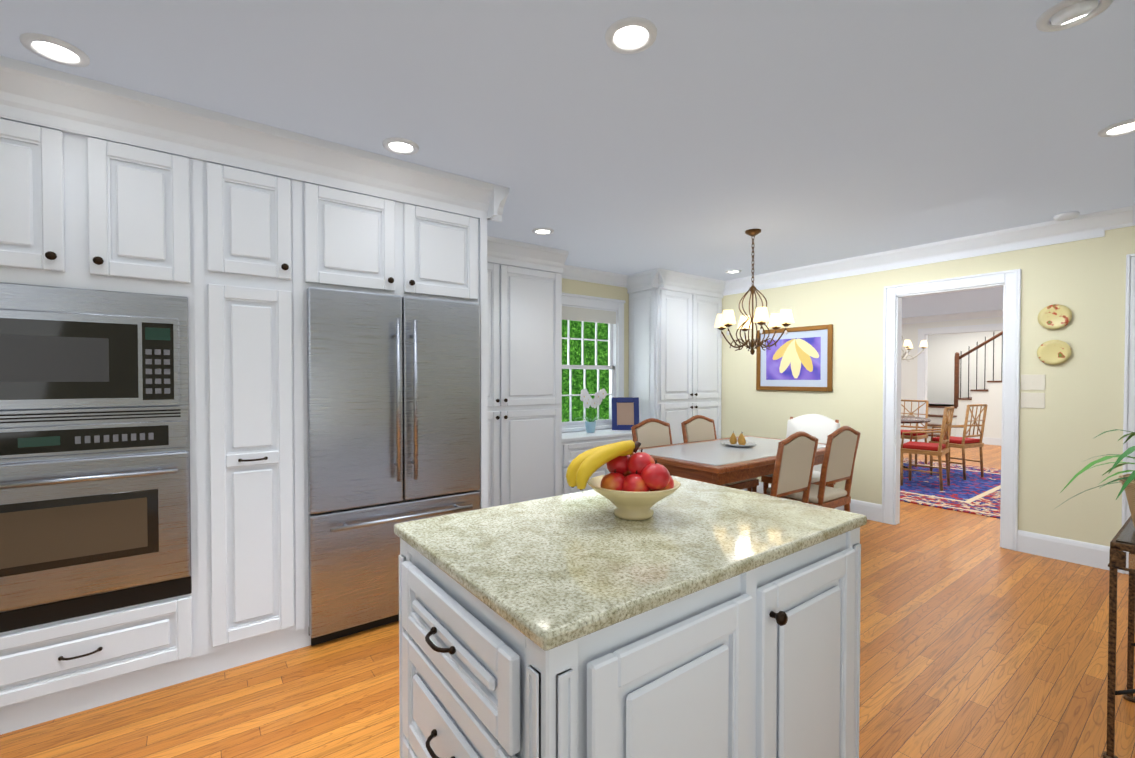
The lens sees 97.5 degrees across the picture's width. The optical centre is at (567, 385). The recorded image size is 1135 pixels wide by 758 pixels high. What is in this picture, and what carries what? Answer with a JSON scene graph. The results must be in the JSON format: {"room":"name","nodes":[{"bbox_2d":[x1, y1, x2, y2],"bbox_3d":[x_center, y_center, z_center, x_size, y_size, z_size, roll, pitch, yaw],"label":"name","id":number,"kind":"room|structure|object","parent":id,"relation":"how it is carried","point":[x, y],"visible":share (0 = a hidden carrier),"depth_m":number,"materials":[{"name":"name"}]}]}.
{"room":"kitchen","nodes":[
{"label":"kitchen","id":0,"kind":"room"},
{"bbox_2d":[0,444,1134,757],"bbox_3d":[3.485,1.287,4.976,16.500,0.100,8.000,-1,1,-37],"label":"floor","id":1,"kind":"structure","parent":0,"point":[976,640],"depth_m":2.16,"materials":[{"name":"brown wood"}]},
{"bbox_2d":[0,96,211,734],"bbox_3d":[-2.106,0.130,2.163,0.859,2.300,0.702,-1,1,-37],"label":"tall cabinet","id":2,"kind":"object","parent":1,"relation":"on","point":[106,413],"depth_m":1.95,"materials":[{"name":"white wood"}]},
{"bbox_2d":[208,144,307,673],"bbox_3d":[-1.622,0.125,2.523,0.419,2.300,0.702,-1,1,-37],"label":"tall cabinet","id":3,"kind":"object","parent":1,"relation":"on","point":[242,392],"depth_m":2.28,"materials":[{"name":"white wood"}]},
{"bbox_2d":[304,284,483,645],"bbox_3d":[-1.050,0.394,2.889,0.900,1.750,0.605,-1,1,-37],"label":"refrigerator","id":4,"kind":"object","parent":1,"relation":"on","point":[394,381],"depth_m":2.57,"materials":[{"name":"silver metal"}]},
{"bbox_2d":[308,168,491,507],"bbox_3d":[-1.078,0.119,2.929,1.022,2.300,0.702,-1,1,-37],"label":"tall cabinet","id":5,"kind":"object","parent":1,"relation":"on","point":[362,233],"depth_m":2.66,"materials":[{"name":"white wood"}]},
{"bbox_2d":[487,236,724,507],"bbox_3d":[0.244,0.018,4.944,3.704,2.438,0.541,-1,1,-37],"label":"tall cabinet","id":6,"kind":"object","parent":1,"relation":"on","point":[675,362],"visible":0.58,"depth_m":4.44,"materials":[{"name":"white wood"}]},
{"bbox_2d":[575,388,606,432],"bbox_3d":[0.235,0.249,5.064,0.345,0.450,0.345,-1,1,-37],"label":"orchid","id":7,"kind":"object","parent":6,"relation":"on","point":[588,401],"visible":1,"depth_m":5.01,"materials":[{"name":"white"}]},
{"bbox_2d":[612,397,638,429],"bbox_3d":[0.617,0.297,5.324,0.290,0.344,0.124,0,1,1],"label":"photo frame","id":8,"kind":"object","parent":6,"relation":"on","point":[625,413],"visible":0.85,"depth_m":5.30,"materials":[{"name":"blue wood"}]},
{"bbox_2d":[394,476,866,757],"bbox_3d":[0.194,0.835,1.388,1.180,0.915,0.789,-1,1,-37],"label":"kitchen island","id":9,"kind":"object","parent":1,"relation":"on","point":[690,618],"visible":0.98,"depth_m":1.08,"materials":[{"name":"wood"}]},
{"bbox_2d":[566,440,680,519],"bbox_3d":[0.155,0.265,1.435,0.341,0.221,0.296,-1,1,-37],"label":"fruit bowl","id":10,"kind":"object","parent":9,"relation":"on","point":[636,485],"visible":1,"depth_m":1.38,"materials":[{"name":"red food"}]},
{"bbox_2d":[631,418,671,447],"bbox_3d":[0.852,0.766,4.066,0.460,0.974,0.501,-1,1,-37],"label":"chair","id":11,"kind":"object","parent":1,"relation":"on","point":[650,432],"visible":0.23,"depth_m":4.21,"materials":[{"name":"beige fabric"}]},
{"bbox_2d":[681,415,758,491],"bbox_3d":[1.349,0.760,4.436,0.460,0.974,0.501,-1,1,-37],"label":"chair","id":12,"kind":"object","parent":1,"relation":"on","point":[698,428],"visible":0.35,"depth_m":4.53,"materials":[{"name":"beige fabric"}]},
{"bbox_2d":[630,436,832,491],"bbox_3d":[1.326,0.872,3.934,1.700,0.761,0.940,-1,1,-37],"label":"table","id":13,"kind":"object","parent":1,"relation":"on","point":[715,461],"visible":0.42,"depth_m":3.47,"materials":[{"name":"brown wood"}]},
{"bbox_2d":[720,432,756,446],"bbox_3d":[1.386,0.429,4.047,0.244,0.118,0.305,-1,1,-37],"label":"dish","id":14,"kind":"object","parent":13,"relation":"on","point":[733,441],"visible":1,"depth_m":4.03,"materials":[{"name":"white ceramic"}]},
{"bbox_2d":[755,431,818,502],"bbox_3d":[1.351,0.776,3.396,0.460,0.974,0.501,-1,1,-37],"label":"chair","id":15,"kind":"object","parent":1,"relation":"on","point":[794,463],"visible":0.42,"depth_m":3.20,"materials":[{"name":"beige fabric"}]},
{"bbox_2d":[761,414,839,508],"bbox_3d":[2.106,0.755,4.501,0.520,0.982,0.470,-1,1,-37],"label":"chair","id":16,"kind":"object","parent":1,"relation":"on","point":[821,428],"visible":0.31,"depth_m":4.53,"materials":[{"name":"white fabric"}]},
{"bbox_2d":[766,426,860,511],"bbox_3d":[1.848,0.771,3.766,0.460,0.974,0.501,-1,1,-37],"label":"chair","id":17,"kind":"object","parent":1,"relation":"on","point":[840,452],"visible":0.62,"depth_m":3.60,"materials":[{"name":"beige fabric"}]},
{"bbox_2d":[900,458,1000,518],"bbox_3d":[4.491,1.203,6.721,3.200,0.012,2.900,-1,1,-37],"label":"dining rug","id":18,"kind":"object","parent":1,"relation":"on","point":[975,492],"visible":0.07,"depth_m":5.82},
{"bbox_2d":[901,400,928,466],"bbox_3d":[5.148,0.701,7.577,0.466,0.965,0.460,-1,1,-37],"label":"dining chair","id":19,"kind":"object","parent":18,"relation":"on","point":[916,437],"visible":0.33,"depth_m":7.51,"materials":[{"name":"brown wood"}]},
{"bbox_2d":[901,416,930,470],"bbox_3d":[4.310,0.815,7.042,1.340,0.748,1.340,-1,1,-37],"label":"dining table","id":20,"kind":"object","parent":18,"relation":"on","point":[908,419],"visible":0.1,"depth_m":6.62,"materials":[{"name":"brown wood"}]},
{"bbox_2d":[900,406,953,490],"bbox_3d":[4.344,0.726,6.028,0.460,0.965,0.466,-1,1,-44],"label":"dining chair","id":21,"kind":"object","parent":18,"relation":"on","point":[939,449],"visible":1,"depth_m":5.95,"materials":[{"name":"brown wood"}]},
{"bbox_2d":[929,404,987,479],"bbox_3d":[5.182,0.716,6.615,0.460,0.965,0.466,0,1,-25],"label":"dining chair","id":22,"kind":"object","parent":18,"relation":"on","point":[964,442],"visible":0.85,"depth_m":6.48,"materials":[{"name":"brown wood"}]},
{"bbox_2d":[927,331,1002,445],"bbox_3d":[8.466,-0.536,9.774,1.835,3.395,3.401,-1,1,-37],"label":"staircase","id":23,"kind":"structure","parent":1,"relation":"on","point":[991,396],"depth_m":9.99,"materials":[{"name":"white wood"}]},
{"bbox_2d":[1102,516,1134,757],"bbox_3d":[2.318,0.910,1.556,0.567,0.760,0.817,-1,1,-37],"label":"console table","id":24,"kind":"object","parent":1,"relation":"on","point":[1123,539],"visible":0.96,"depth_m":1.71,"materials":[{"name":"black metal"}]},
{"bbox_2d":[1056,429,1134,527],"bbox_3d":[2.179,0.342,1.650,0.862,0.370,0.854,-1,1,-37],"label":"potted plant","id":25,"kind":"object","parent":24,"relation":"on","point":[1127,481],"visible":1,"depth_m":1.78,"materials":[{"name":"plant"}]},
{"bbox_2d":[0,0,1134,317],"bbox_3d":[3.485,-1.253,4.936,16.500,0.100,8.000,-1,1,-37],"label":"ceiling","id":26,"kind":"structure","parent":0,"point":[698,136],"depth_m":2.04,"materials":[{"name":"grey paint"}]},
{"bbox_2d":[19,33,89,66],"bbox_3d":[-1.753,-1.161,1.708,0.170,0.042,0.170,-1,1,-37],"label":"recessed light","id":27,"kind":"object","parent":26,"relation":"in","point":[55,50],"visible":0.94,"depth_m":1.70,"materials":[{"name":"white"}]},
{"bbox_2d":[382,137,418,154],"bbox_3d":[-0.807,-1.173,2.413,0.170,0.042,0.170,-1,1,-37],"label":"recessed light","id":28,"kind":"object","parent":26,"relation":"in","point":[399,146],"visible":0.96,"depth_m":2.40,"materials":[{"name":"white"}]},
{"bbox_2d":[532,228,553,234],"bbox_3d":[-0.189,-1.194,3.808,0.170,0.042,0.170,-1,1,-37],"label":"recessed light","id":29,"kind":"object","parent":26,"relation":"in","point":[542,231],"visible":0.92,"depth_m":3.81,"materials":[{"name":"white"}]},
{"bbox_2d":[605,17,656,53],"bbox_3d":[0.208,-1.160,1.635,0.170,0.042,0.170,-1,1,-37],"label":"recessed light","id":30,"kind":"object","parent":26,"relation":"in","point":[631,35],"visible":0.98,"depth_m":1.63,"materials":[{"name":"white"}]},
{"bbox_2d":[725,270,740,273],"bbox_3d":[1.744,-1.217,5.248,0.170,0.042,0.170,-1,1,-37],"label":"recessed light","id":31,"kind":"object","parent":26,"relation":"in","point":[732,271],"visible":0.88,"depth_m":5.25,"materials":[{"name":"white"}]},
{"bbox_2d":[714,229,794,354],"bbox_3d":[1.419,-0.710,3.817,0.581,0.949,0.575,-1,1,-37],"label":"chandelier","id":32,"kind":"object","parent":26,"relation":"hanging from","point":[760,317],"visible":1,"depth_m":3.78,"materials":[{"name":"gold metal"}]},
{"bbox_2d":[901,337,927,361],"bbox_3d":[4.459,-0.762,6.817,0.754,0.939,0.742,-1,1,-37],"label":"dining chandelier","id":33,"kind":"object","parent":26,"relation":"hanging from","point":[909,346],"visible":0.31,"depth_m":6.60,"materials":[{"name":"white glass"}]},
{"bbox_2d":[1053,211,1079,220],"bbox_3d":[3.428,-1.163,3.423,0.130,0.031,0.130,-1,1,-37],"label":"smoke detector","id":34,"kind":"object","parent":26,"relation":"attached to","point":[1066,216],"visible":1,"depth_m":3.40,"materials":[{"name":"white plastic"}]},
{"bbox_2d":[1036,0,1112,31],"bbox_3d":[1.550,-1.149,1.525,0.170,0.070,0.170,-1,1,-37],"label":"recessed light","id":35,"kind":"object","parent":26,"relation":"in","point":[1064,14],"visible":1,"depth_m":1.51,"materials":[{"name":"white metal"}]},
{"bbox_2d":[1098,118,1134,136],"bbox_3d":[2.496,-1.170,2.230,0.170,0.042,0.170,-1,1,-37],"label":"recessed light","id":36,"kind":"object","parent":26,"relation":"in","point":[1124,127],"visible":0.85,"depth_m":2.24,"materials":[{"name":"white"}]},
{"bbox_2d":[562,278,628,396],"bbox_3d":[0.086,0.012,5.242,3.610,2.440,0.120,-1,1,-37],"label":"wall","id":37,"kind":"structure","parent":0,"point":[570,286],"depth_m":5.45,"materials":[{"name":"beige paint"}]},
{"bbox_2d":[562,293,625,432],"bbox_3d":[0.184,-0.237,5.282,1.050,1.413,0.165,-1,1,-37],"label":"nook window","id":38,"kind":"structure","parent":37,"relation":"in","point":[582,308],"depth_m":5.37,"materials":[{"name":"white wood"}]},
{"bbox_2d":[721,226,1134,546],"bbox_3d":[3.159,0.028,4.214,0.090,2.440,5.440,-1,1,-37],"label":"wall","id":39,"kind":"structure","parent":0,"point":[1084,281],"depth_m":3.71,"materials":[{"name":"beige paint"}]},
{"bbox_2d":[756,324,832,391],"bbox_3d":[2.345,-0.277,5.199,0.028,0.660,0.820,-1,1,-37],"label":"painting","id":40,"kind":"object","parent":39,"relation":"attached to","point":[798,359],"visible":0.81,"depth_m":5.15,"materials":[{"name":"purple paper"}]},
{"bbox_2d":[882,269,1020,550],"bbox_3d":[3.188,0.180,4.178,0.144,2.137,0.929,-1,1,-37],"label":"door frame","id":41,"kind":"structure","parent":39,"relation":"attached to","point":[1009,281],"depth_m":4.23,"materials":[{"name":"white wood"}]},
{"bbox_2d":[1020,392,1044,407],"bbox_3d":[3.466,0.109,3.714,0.014,0.115,0.135,-1,1,-37],"label":"switch plate","id":42,"kind":"object","parent":39,"relation":"attached to","point":[1032,400],"depth_m":3.71,"materials":[{"name":"beige plastic"}]},
{"bbox_2d":[1021,375,1044,389],"bbox_3d":[3.466,-0.027,3.712,0.014,0.115,0.135,-1,1,-37],"label":"switch plate","id":43,"kind":"object","parent":39,"relation":"attached to","point":[1028,382],"depth_m":3.71,"materials":[{"name":"beige plastic"}]},
{"bbox_2d":[1037,304,1071,329],"bbox_3d":[3.531,-0.498,3.610,0.020,0.182,0.182,-1,1,-37],"label":"plate","id":44,"kind":"object","parent":39,"relation":"attached to","point":[1054,317],"depth_m":3.61,"materials":[{"name":"beige ceramic"}]},
{"bbox_2d":[1037,340,1071,364],"bbox_3d":[3.531,-0.242,3.614,0.020,0.182,0.182,-1,1,-37],"label":"plate","id":45,"kind":"object","parent":39,"relation":"attached to","point":[1052,352],"depth_m":3.61,"materials":[{"name":"beige ceramic"}]},
{"bbox_2d":[1121,254,1134,573],"bbox_3d":[4.088,0.199,2.970,0.144,2.137,1.024,-1,1,-37],"label":"door frame","id":46,"kind":"structure","parent":39,"relation":"attached to","point":[1129,360],"depth_m":3.32,"materials":[{"name":"white wood"}]},
{"bbox_2d":[901,317,1002,439],"bbox_3d":[6.241,-0.020,7.332,8.580,2.440,4.920,-1,1,-37],"label":"wall","id":47,"kind":"structure","parent":0,"point":[943,349],"depth_m":10.77,"materials":[{"name":"white paint"}]},
{"bbox_2d":[562,205,1134,323],"bbox_3d":[3.545,-1.122,4.733,15.750,0.155,5.600,-1,1,-37],"label":"crown molding","id":48,"kind":"structure","parent":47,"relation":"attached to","point":[1088,226],"depth_m":4.27,"materials":[{"name":"white wood"}]},
{"bbox_2d":[741,439,1120,572],"bbox_3d":[3.545,1.160,4.768,15.750,0.160,5.600,-1,1,-37],"label":"baseboard","id":49,"kind":"structure","parent":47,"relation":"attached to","point":[1076,552],"depth_m":3.64,"materials":[{"name":"white wood"}]},
{"label":"outside","id":50,"kind":"structure","parent":0,"visible":0},
{"bbox_2d":[562,320,608,421],"bbox_3d":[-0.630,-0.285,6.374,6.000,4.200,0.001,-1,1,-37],"label":"foliage","id":51,"kind":"object","parent":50,"point":[589,359],"depth_m":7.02,"materials":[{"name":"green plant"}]}
]}

